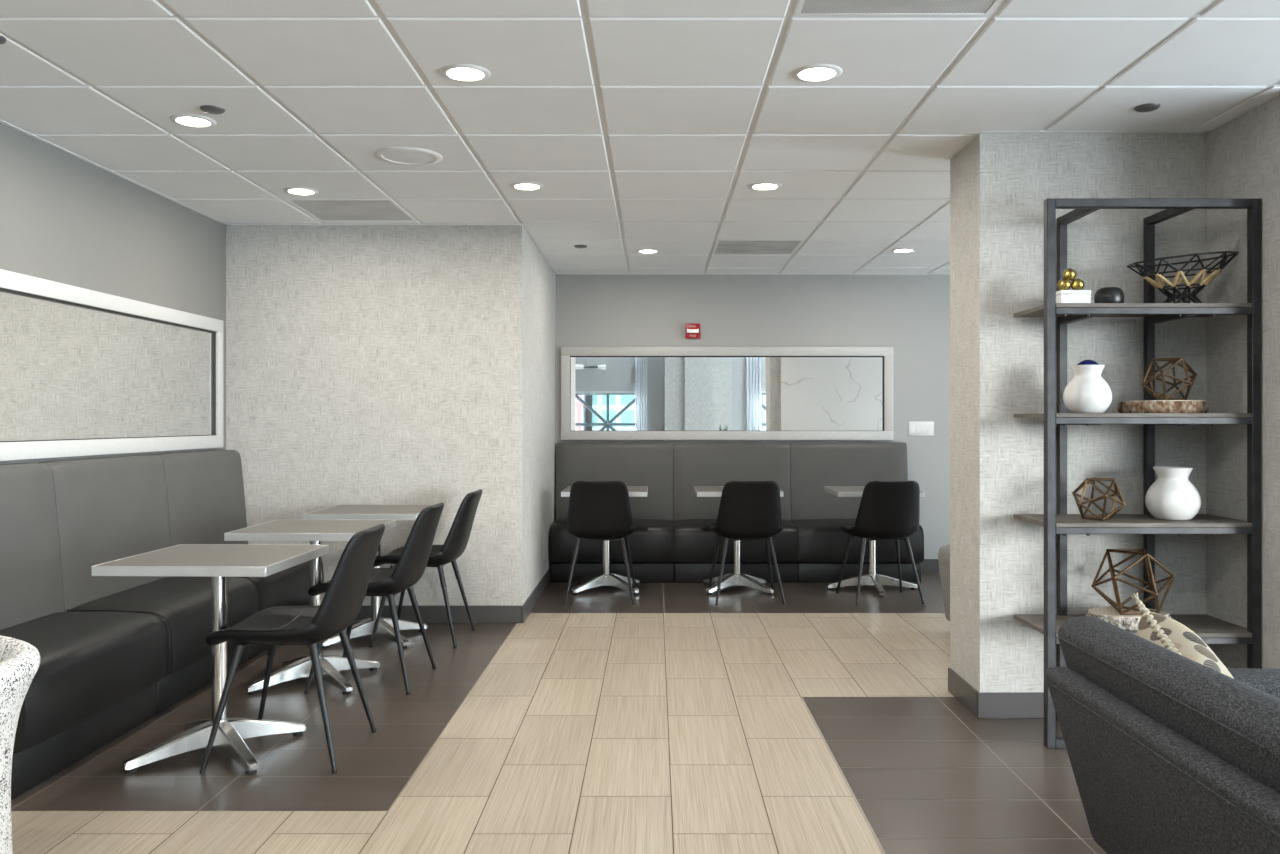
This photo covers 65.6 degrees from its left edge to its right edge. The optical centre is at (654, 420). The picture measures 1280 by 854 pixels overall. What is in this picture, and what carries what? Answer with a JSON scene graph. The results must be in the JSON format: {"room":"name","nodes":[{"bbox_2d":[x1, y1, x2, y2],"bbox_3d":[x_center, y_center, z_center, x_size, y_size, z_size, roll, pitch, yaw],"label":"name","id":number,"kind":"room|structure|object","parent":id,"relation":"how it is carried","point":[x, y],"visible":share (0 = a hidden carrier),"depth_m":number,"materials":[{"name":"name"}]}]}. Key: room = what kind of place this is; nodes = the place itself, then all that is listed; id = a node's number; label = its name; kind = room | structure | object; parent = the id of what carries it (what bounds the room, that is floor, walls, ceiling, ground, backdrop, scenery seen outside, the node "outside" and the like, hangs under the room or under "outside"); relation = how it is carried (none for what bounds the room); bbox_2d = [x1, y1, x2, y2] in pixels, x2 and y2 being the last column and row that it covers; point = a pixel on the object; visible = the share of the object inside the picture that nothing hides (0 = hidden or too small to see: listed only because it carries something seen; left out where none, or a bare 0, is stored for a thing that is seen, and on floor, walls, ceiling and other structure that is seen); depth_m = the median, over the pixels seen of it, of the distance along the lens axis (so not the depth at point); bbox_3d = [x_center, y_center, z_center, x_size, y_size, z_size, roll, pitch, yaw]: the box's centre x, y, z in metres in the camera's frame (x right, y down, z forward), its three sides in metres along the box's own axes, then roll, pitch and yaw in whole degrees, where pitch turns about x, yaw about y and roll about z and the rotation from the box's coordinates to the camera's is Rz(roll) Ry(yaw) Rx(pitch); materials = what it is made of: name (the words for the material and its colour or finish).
{"room":"eatery","nodes":[
{"label":"eatery","id":0,"kind":"room"},
{"bbox_2d":[0,123,225,464],"bbox_3d":[-2.732,0.004,0.075,0.150,2.493,12.150,0,0,0],"label":"wall","id":1,"kind":"structure","parent":0,"point":[67,219],"depth_m":4.78,"materials":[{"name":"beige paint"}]},
{"bbox_2d":[0,269,222,460],"bbox_3d":[-2.635,-0.224,4.650,0.041,0.768,2.740,0,0,0],"label":"wall mirror","id":2,"kind":"object","parent":1,"relation":"attached to","point":[84,372],"visible":1,"depth_m":4.72,"materials":[{"name":"white mirror"}]},
{"bbox_2d":[226,225,555,605],"bbox_3d":[-1.815,0.004,7.260,1.985,2.493,2.220,0,0,0],"label":"wall","id":3,"kind":"structure","parent":0,"point":[366,364],"depth_m":6.15,"materials":[{"name":"beige paint"}]},
{"bbox_2d":[354,605,521,622],"bbox_3d":[-1.740,1.196,6.144,1.833,0.108,0.011,0,0,0],"label":"baseboard","id":4,"kind":"structure","parent":3,"relation":"attached to","point":[429,613],"depth_m":6.14,"materials":[{"name":"grey tile"}]},
{"bbox_2d":[522,566,550,622],"bbox_3d":[-0.817,1.196,7.179,0.011,0.108,2.079,0,0,0],"label":"baseboard","id":5,"kind":"structure","parent":3,"relation":"attached to","point":[527,607],"depth_m":6.74,"materials":[{"name":"grey tile"}]},
{"bbox_2d":[0,91,1279,274],"bbox_3d":[-0.248,-1.216,4.800,5.401,0.009,13.391,0,0,41],"label":"trim","id":6,"kind":"structure","parent":3,"relation":"attached to","point":[974,135],"depth_m":4.75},
{"bbox_2d":[11,572,1106,853],"bbox_3d":[1.671,1.251,1.110,8.657,0.001,14.220,0,0,0],"label":"floor","id":7,"kind":"structure","parent":0,"point":[674,720],"depth_m":3.70,"materials":[{"name":"beige tile"}]},
{"bbox_2d":[0,636,39,853],"bbox_3d":[-1.804,0.907,2.291,0.655,0.690,0.777,0,0,-20],"label":"tub chair","id":8,"kind":"object","parent":7,"relation":"on","point":[19,659],"visible":1,"depth_m":2.36,"materials":[{"name":"white fabric"}]},
{"bbox_2d":[0,463,172,799],"bbox_3d":[-2.343,0.713,3.743,0.596,1.074,0.956,0,0,0],"label":"bench","id":9,"kind":"object","parent":7,"relation":"on","point":[97,675],"visible":0.96,"depth_m":3.85,"materials":[{"name":"grey leather"}]},
{"bbox_2d":[39,455,262,713],"bbox_3d":[-2.343,0.713,4.700,0.596,1.074,0.956,0,0,0],"label":"bench","id":10,"kind":"object","parent":7,"relation":"on","point":[108,509],"visible":0.66,"depth_m":4.53,"materials":[{"name":"grey leather"}]},
{"bbox_2d":[92,544,328,774],"bbox_3d":[-1.645,0.877,3.750,0.614,0.746,0.614,0,0,1],"label":"pedestal table","id":11,"kind":"object","parent":7,"relation":"on","point":[218,562],"visible":0.97,"depth_m":3.68,"materials":[{"name":"silver metal"}]},
{"bbox_2d":[154,450,323,659],"bbox_3d":[-2.343,0.713,5.657,0.596,1.074,0.956,0,0,0],"label":"bench","id":12,"kind":"object","parent":7,"relation":"on","point":[206,497],"visible":0.3,"depth_m":5.55,"materials":[{"name":"grey leather"}]},
{"bbox_2d":[200,524,384,773],"bbox_3d":[-1.337,0.826,3.760,0.575,0.850,0.494,0,0,1],"label":"dining chair","id":13,"kind":"object","parent":7,"relation":"on","point":[341,604],"visible":1,"depth_m":3.61,"materials":[{"name":"black plastic"}]},
{"bbox_2d":[224,520,395,694],"bbox_3d":[-1.630,0.877,4.770,0.614,0.746,0.614,0,0,0],"label":"pedestal table","id":14,"kind":"object","parent":7,"relation":"on","point":[314,531],"visible":0.8,"depth_m":4.67,"materials":[{"name":"metal"}]},
{"bbox_2d":[303,505,431,647],"bbox_3d":[-1.600,0.877,5.690,0.614,0.746,0.614,0,0,0],"label":"pedestal table","id":15,"kind":"object","parent":7,"relation":"on","point":[363,627],"visible":0.66,"depth_m":5.59,"materials":[{"name":"metal"}]},
{"bbox_2d":[304,502,443,694],"bbox_3d":[-1.324,0.826,4.779,0.575,0.850,0.494,0,0,2],"label":"dining chair","id":16,"kind":"object","parent":7,"relation":"on","point":[410,567],"visible":0.73,"depth_m":4.62,"materials":[{"name":"black plastic"}]},
{"bbox_2d":[369,489,481,647],"bbox_3d":[-1.297,0.826,5.714,0.575,0.850,0.494,0,0,2],"label":"dining chair","id":17,"kind":"object","parent":7,"relation":"on","point":[455,544],"visible":0.77,"depth_m":5.55,"materials":[{"name":"black plastic"}]},
{"bbox_2d":[564,481,635,604],"bbox_3d":[-0.378,0.826,6.957,0.494,0.850,0.575,0,0,0],"label":"dining chair","id":18,"kind":"object","parent":7,"relation":"on","point":[597,510],"visible":0.99,"depth_m":6.75,"materials":[{"name":"black plastic"}]},
{"bbox_2d":[561,486,647,594],"bbox_3d":[-0.362,0.877,7.370,0.614,0.746,0.614,0,0,0],"label":"pedestal table","id":19,"kind":"object","parent":7,"relation":"on","point":[606,578],"visible":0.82,"depth_m":7.30,"materials":[{"name":"metal"}]},
{"bbox_2d":[550,442,674,581],"bbox_3d":[-0.328,0.713,7.906,0.956,1.074,0.596,0,0,0],"label":"bench","id":20,"kind":"object","parent":7,"relation":"on","point":[650,464],"visible":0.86,"depth_m":8.07,"materials":[{"name":"black leather"}]},
{"bbox_2d":[673,442,798,581],"bbox_3d":[0.629,0.713,7.906,0.956,1.074,0.596,0,0,0],"label":"bench","id":21,"kind":"object","parent":7,"relation":"on","point":[694,463],"visible":0.83,"depth_m":8.07,"materials":[{"name":"grey leather"}]},
{"bbox_2d":[694,486,782,594],"bbox_3d":[0.607,0.877,7.370,0.614,0.746,0.614,0,0,0],"label":"pedestal table","id":22,"kind":"object","parent":7,"relation":"on","point":[736,578],"visible":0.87,"depth_m":7.30,"materials":[{"name":"metal"}]},
{"bbox_2d":[708,480,785,604],"bbox_3d":[0.638,0.826,6.957,0.494,0.850,0.575,0,0,-3],"label":"dining chair","id":23,"kind":"object","parent":7,"relation":"on","point":[748,510],"visible":0.98,"depth_m":6.75,"materials":[{"name":"black plastic"}]},
{"bbox_2d":[790,442,923,581],"bbox_3d":[1.586,0.713,7.906,0.956,1.074,0.596,0,0,0],"label":"bench","id":24,"kind":"object","parent":7,"relation":"on","point":[819,515],"visible":0.73,"depth_m":8.07,"materials":[{"name":"grey leather"}]},
{"bbox_2d":[824,486,924,596],"bbox_3d":[1.610,0.877,7.360,0.662,0.746,0.662,0,0,0],"label":"pedestal table","id":25,"kind":"object","parent":7,"relation":"on","point":[875,580],"visible":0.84,"depth_m":7.33,"materials":[{"name":"silver metal"}]},
{"bbox_2d":[836,480,924,604],"bbox_3d":[1.583,0.826,6.957,0.494,0.850,0.575,0,0,-5],"label":"dining chair","id":26,"kind":"object","parent":7,"relation":"on","point":[888,510],"visible":1,"depth_m":6.75,"materials":[{"name":"black plastic"}]},
{"bbox_2d":[938,544,949,620],"bbox_3d":[2.075,0.880,5.630,0.776,0.740,0.660,0,0,0],"label":"lounge chair","id":27,"kind":"object","parent":7,"relation":"on","point":[944,551],"visible":0.07,"depth_m":5.83,"materials":[{"name":"grey fabric"}]},
{"bbox_2d":[1014,198,1260,747],"bbox_3d":[1.905,0.200,3.977,0.817,2.100,0.376,0,0,0],"label":"etagere shelf","id":28,"kind":"object","parent":7,"relation":"on","point":[1212,630],"visible":0.88,"depth_m":3.79,"materials":[{"name":"grey metal"}]},
{"bbox_2d":[1056,290,1090,302],"bbox_3d":[1.645,-0.481,3.935,0.119,0.062,0.113,0,0,0],"label":"trinket box","id":29,"kind":"object","parent":28,"relation":"on","point":[1062,296],"visible":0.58,"depth_m":3.88,"materials":[{"name":"white plastic"}]},
{"bbox_2d":[1057,279,1070,289],"bbox_3d":[1.618,-0.537,3.925,0.051,0.051,0.051,0,0,0],"label":"ball","id":30,"kind":"object","parent":29,"relation":"on","point":[1063,284],"visible":0.84,"depth_m":3.91,"materials":[{"name":"gold metal"}]},
{"bbox_2d":[1062,268,1075,280],"bbox_3d":[1.644,-0.580,3.940,0.051,0.051,0.051,0,0,0],"label":"ball","id":31,"kind":"object","parent":30,"relation":"on","point":[1070,274],"visible":0.92,"depth_m":3.92,"materials":[{"name":"gold metal"}]},
{"bbox_2d":[1071,279,1084,289],"bbox_3d":[1.670,-0.537,3.925,0.051,0.051,0.051,0,0,0],"label":"ball","id":32,"kind":"object","parent":29,"relation":"on","point":[1076,284],"visible":0.83,"depth_m":3.91,"materials":[{"name":"gold metal"}]},
{"bbox_2d":[1063,365,1111,412],"bbox_3d":[1.718,-0.125,3.945,0.180,0.190,0.180,0,0,0],"label":"vase","id":33,"kind":"object","parent":28,"relation":"on","point":[1087,391],"visible":0.96,"depth_m":3.89,"materials":[{"name":"white ceramic"}]},
{"bbox_2d":[1077,360,1098,364],"bbox_3d":[1.720,-0.194,3.945,0.100,0.100,0.100,0,0,0],"label":"ball","id":34,"kind":"object","parent":33,"relation":"in","point":[1084,362],"visible":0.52,"depth_m":3.92,"materials":[{"name":"ceramic"}]},
{"bbox_2d":[1072,477,1125,520],"bbox_3d":[1.760,0.308,3.940,0.189,0.166,0.200,0,0,0],"label":"ornament","id":35,"kind":"object","parent":28,"relation":"on","point":[1086,481],"visible":1,"depth_m":3.91,"materials":[{"name":"brown metal"}]},
{"bbox_2d":[1094,287,1124,302],"bbox_3d":[1.800,-0.489,3.935,0.111,0.078,0.111,0,0,0],"label":"round pot","id":36,"kind":"object","parent":28,"relation":"on","point":[1106,294],"visible":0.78,"depth_m":3.89,"materials":[{"name":"ceramic"}]},
{"bbox_2d":[1086,606,1170,630],"bbox_3d":[1.875,0.784,3.949,0.322,0.052,0.241,0,0,0],"label":"wood slice","id":37,"kind":"object","parent":28,"relation":"on","point":[1108,614],"visible":0.5,"depth_m":3.87,"materials":[{"name":"brown wood"}]},
{"bbox_2d":[1091,548,1175,614],"bbox_3d":[1.893,0.635,3.935,0.284,0.248,0.300,0,0,0],"label":"ornament","id":38,"kind":"object","parent":37,"relation":"on","point":[1146,554],"visible":0.98,"depth_m":3.90,"materials":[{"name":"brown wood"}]},
{"bbox_2d":[1118,400,1208,412],"bbox_3d":[2.034,-0.055,3.976,0.339,0.050,0.263,0,0,0],"label":"wood slice","id":39,"kind":"object","parent":28,"relation":"on","point":[1143,406],"visible":0.88,"depth_m":3.87,"materials":[{"name":"brown wood"}]},
{"bbox_2d":[1141,357,1196,399],"bbox_3d":[2.045,-0.165,3.950,0.206,0.171,0.197,0,0,0],"label":"ornament","id":40,"kind":"object","parent":39,"relation":"on","point":[1175,361],"visible":0.9,"depth_m":3.93,"materials":[{"name":"brown wood"}]},
{"bbox_2d":[1145,466,1200,519],"bbox_3d":[2.057,0.287,3.945,0.198,0.206,0.198,0,0,0],"label":"vase","id":41,"kind":"object","parent":28,"relation":"on","point":[1172,496],"visible":1,"depth_m":3.88,"materials":[{"name":"white ceramic"}]},
{"bbox_2d":[1126,251,1238,302],"bbox_3d":[2.098,-0.560,3.955,0.432,0.217,0.323,0,0,-12],"label":"wire bowl","id":42,"kind":"object","parent":28,"relation":"on","point":[1203,280],"visible":0.98,"depth_m":3.90,"materials":[{"name":"metal"}]},
{"bbox_2d":[1046,616,1279,853],"bbox_3d":[1.491,0.884,1.675,0.919,0.738,1.950,0,0,0],"label":"sofa","id":43,"kind":"object","parent":7,"relation":"on","point":[1169,752],"visible":1,"depth_m":2.11,"materials":[{"name":"grey fabric"}]},
{"bbox_2d":[1130,593,1232,677],"bbox_3d":[1.337,0.700,2.413,0.270,0.491,0.539,0,0,14],"label":"throw pillow","id":44,"kind":"object","parent":43,"relation":"on","point":[1166,632],"visible":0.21,"depth_m":2.43,"materials":[{"name":"fabric"}]},
{"bbox_2d":[0,0,1279,273],"bbox_3d":[1.671,-1.273,3.210,9.057,0.120,10.420,0,0,0],"label":"ceiling","id":45,"kind":"structure","parent":0,"point":[642,124],"depth_m":3.81,"materials":[{"name":"white tile"}]},
{"bbox_2d":[0,36,6,44],"bbox_3d":[-2.105,-1.210,3.140,0.092,0.013,0.092,0,0,0],"label":"sprinkler cover","id":46,"kind":"object","parent":45,"relation":"attached to","point":[3,40],"visible":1,"depth_m":3.15,"materials":[{"name":"grey metal"}]},
{"bbox_2d":[169,114,216,127],"bbox_3d":[-1.865,-1.212,4.010,0.174,0.010,0.174,0,0,0],"label":"recessed light","id":47,"kind":"object","parent":45,"relation":"in","point":[189,120],"visible":1,"depth_m":4.00,"materials":[{"name":"white plastic"}]},
{"bbox_2d":[200,105,224,113],"bbox_3d":[-1.720,-1.210,3.860,0.092,0.013,0.092,0,0,0],"label":"sprinkler cover","id":48,"kind":"object","parent":45,"relation":"attached to","point":[210,109],"visible":1,"depth_m":3.84,"materials":[{"name":"grey metal"}]},
{"bbox_2d":[283,187,317,194],"bbox_3d":[-1.866,-1.212,5.235,0.174,0.010,0.174,0,0,0],"label":"recessed light","id":49,"kind":"object","parent":45,"relation":"in","point":[292,190],"visible":1,"depth_m":5.22,"materials":[{"name":"white plastic"}]},
{"bbox_2d":[284,198,416,220],"bbox_3d":[-1.740,-1.218,5.735,0.586,0.010,0.586,0,0,0],"label":"ceiling vent","id":50,"kind":"object","parent":45,"relation":"in","point":[320,209],"visible":1,"depth_m":5.70,"materials":[{"name":"white metal"}]},
{"bbox_2d":[375,147,442,164],"bbox_3d":[-1.125,-1.210,4.543,0.300,0.011,0.300,0,0,0],"label":"ceiling speaker","id":51,"kind":"object","parent":45,"relation":"attached to","point":[397,155],"visible":1,"depth_m":4.52,"materials":[{"name":"white plastic"}]},
{"bbox_2d":[382,150,434,162],"bbox_3d":[-1.125,-1.208,4.543,0.238,0.003,0.238,0,0,0],"label":"grille","id":52,"kind":"object","parent":51,"relation":"attached to","point":[392,156],"depth_m":4.53,"materials":[{"name":"white metal"}]},
{"bbox_2d":[440,64,490,81],"bbox_3d":[-0.660,-1.212,3.460,0.174,0.010,0.174,0,0,0],"label":"recessed light","id":53,"kind":"object","parent":45,"relation":"in","point":[456,72],"visible":1,"depth_m":3.45,"materials":[{"name":"white plastic"}]},
{"bbox_2d":[510,182,543,190],"bbox_3d":[-0.660,-1.212,5.124,0.174,0.010,0.174,0,0,0],"label":"recessed light","id":54,"kind":"object","parent":45,"relation":"in","point":[528,186],"visible":1,"depth_m":5.11,"materials":[{"name":"white plastic"}]},
{"bbox_2d":[574,245,586,247],"bbox_3d":[-0.515,-1.210,6.880,0.092,0.013,0.092,0,0,0],"label":"sprinkler cover","id":55,"kind":"object","parent":45,"relation":"attached to","point":[576,246],"visible":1,"depth_m":6.85,"materials":[{"name":"grey metal"}]},
{"bbox_2d":[636,249,659,253],"bbox_3d":[-0.050,-1.212,7.080,0.174,0.010,0.174,0,0,0],"label":"recessed light","id":56,"kind":"object","parent":45,"relation":"in","point":[647,251],"visible":1,"depth_m":7.07,"materials":[{"name":"white plastic"}]},
{"bbox_2d":[712,239,803,254],"bbox_3d":[0.708,-1.218,6.955,0.586,0.010,0.586,0,0,0],"label":"ceiling vent","id":57,"kind":"object","parent":45,"relation":"in","point":[722,246],"visible":1,"depth_m":6.91,"materials":[{"name":"grey metal"}]},
{"bbox_2d":[748,182,781,190],"bbox_3d":[0.568,-1.212,5.124,0.174,0.010,0.174,0,0,0],"label":"recessed light","id":58,"kind":"object","parent":45,"relation":"in","point":[762,186],"visible":1,"depth_m":5.11,"materials":[{"name":"white plastic"}]},
{"bbox_2d":[792,64,842,81],"bbox_3d":[0.565,-1.212,3.460,0.174,0.010,0.174,0,0,0],"label":"recessed light","id":59,"kind":"object","parent":45,"relation":"in","point":[814,72],"visible":1,"depth_m":3.45,"materials":[{"name":"white plastic"}]},
{"bbox_2d":[793,0,1001,15],"bbox_3d":[0.708,-1.218,2.685,0.586,0.010,0.586,0,0,0],"label":"ceiling vent","id":60,"kind":"object","parent":45,"relation":"in","point":[803,7],"visible":1,"depth_m":2.92,"materials":[{"name":"white metal"}]},
{"bbox_2d":[891,248,915,252],"bbox_3d":[1.765,-1.212,7.050,0.174,0.010,0.174,0,0,0],"label":"recessed light","id":61,"kind":"object","parent":45,"relation":"in","point":[899,250],"visible":1,"depth_m":7.06,"materials":[{"name":"white plastic"}]},
{"bbox_2d":[1134,103,1159,111],"bbox_3d":[1.900,-1.210,3.835,0.092,0.013,0.092,0,0,0],"label":"sprinkler cover","id":62,"kind":"object","parent":45,"relation":"attached to","point":[1148,107],"visible":1,"depth_m":3.82,"materials":[{"name":"grey metal"}]},
{"bbox_2d":[556,275,949,558],"bbox_3d":[2.664,0.004,8.295,6.972,2.493,0.150,0,0,0],"label":"wall","id":63,"kind":"structure","parent":0,"point":[910,314],"depth_m":8.22,"materials":[{"name":"grey paint"}]},
{"bbox_2d":[685,324,699,338],"bbox_3d":[0.311,-0.743,8.199,0.122,0.122,0.042,0,0,0],"label":"fire alarm strobe","id":64,"kind":"object","parent":63,"relation":"attached to","point":[692,331],"visible":1,"depth_m":8.19,"materials":[{"name":"red plastic"}]},
{"bbox_2d":[561,347,893,439],"bbox_3d":[0.595,-0.227,8.198,2.740,0.768,0.041,0,0,0],"label":"wall mirror","id":65,"kind":"object","parent":63,"relation":"attached to","point":[608,393],"visible":1,"depth_m":8.21,"materials":[{"name":"white mirror"}]},
{"bbox_2d":[909,421,933,435],"bbox_3d":[2.203,0.062,8.213,0.198,0.116,0.013,0,0,0],"label":"switch plate","id":66,"kind":"object","parent":63,"relation":"attached to","point":[916,428],"visible":1,"depth_m":8.21,"materials":[{"name":"white plastic"}]},
{"bbox_2d":[911,424,914,432],"bbox_3d":[2.134,0.062,8.210,0.034,0.068,0.006,0,0,0],"label":"rocker switch","id":67,"kind":"object","parent":66,"relation":"attached to","point":[912,425],"depth_m":8.21,"materials":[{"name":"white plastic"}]},
{"bbox_2d":[917,424,920,432],"bbox_3d":[2.180,0.062,8.210,0.034,0.068,0.006,0,0,0],"label":"rocker switch","id":68,"kind":"object","parent":66,"relation":"attached to","point":[918,425],"depth_m":8.21,"materials":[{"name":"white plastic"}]},
{"bbox_2d":[922,424,925,432],"bbox_3d":[2.226,0.062,8.210,0.034,0.068,0.006,0,0,0],"label":"rocker switch","id":69,"kind":"object","parent":66,"relation":"attached to","point":[923,425],"depth_m":8.21,"materials":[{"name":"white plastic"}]},
{"bbox_2d":[928,424,931,432],"bbox_3d":[2.272,0.062,8.210,0.034,0.068,0.006,0,0,0],"label":"rocker switch","id":70,"kind":"object","parent":66,"relation":"attached to","point":[929,425],"depth_m":8.21,"materials":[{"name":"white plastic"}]},
{"bbox_2d":[919,559,938,571],"bbox_3d":[2.595,1.196,8.214,6.809,0.108,0.011,0,0,0],"label":"baseboard","id":71,"kind":"structure","parent":63,"relation":"attached to","point":[928,565],"depth_m":8.21,"materials":[{"name":"grey tile"}]},
{"bbox_2d":[950,133,1205,691],"bbox_3d":[3.683,0.004,4.390,4.633,2.493,0.420,0,0,0],"label":"wall partition","id":72,"kind":"structure","parent":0,"point":[1000,183],"depth_m":4.18,"materials":[{"name":"grey paint"}]},
{"bbox_2d":[948,668,1056,718],"bbox_3d":[1.838,1.196,4.384,0.963,0.108,0.430,0,0,0],"label":"baseboard","id":73,"kind":"structure","parent":72,"relation":"attached to","point":[984,705],"depth_m":4.17,"materials":[{"name":"grey tile"}]},
{"bbox_2d":[1206,95,1279,667],"bbox_3d":[2.380,0.004,3.905,0.120,2.493,0.550,0,0,0],"label":"wall","id":74,"kind":"structure","parent":0,"point":[1243,153],"depth_m":3.94,"materials":[{"name":"grey paint"}]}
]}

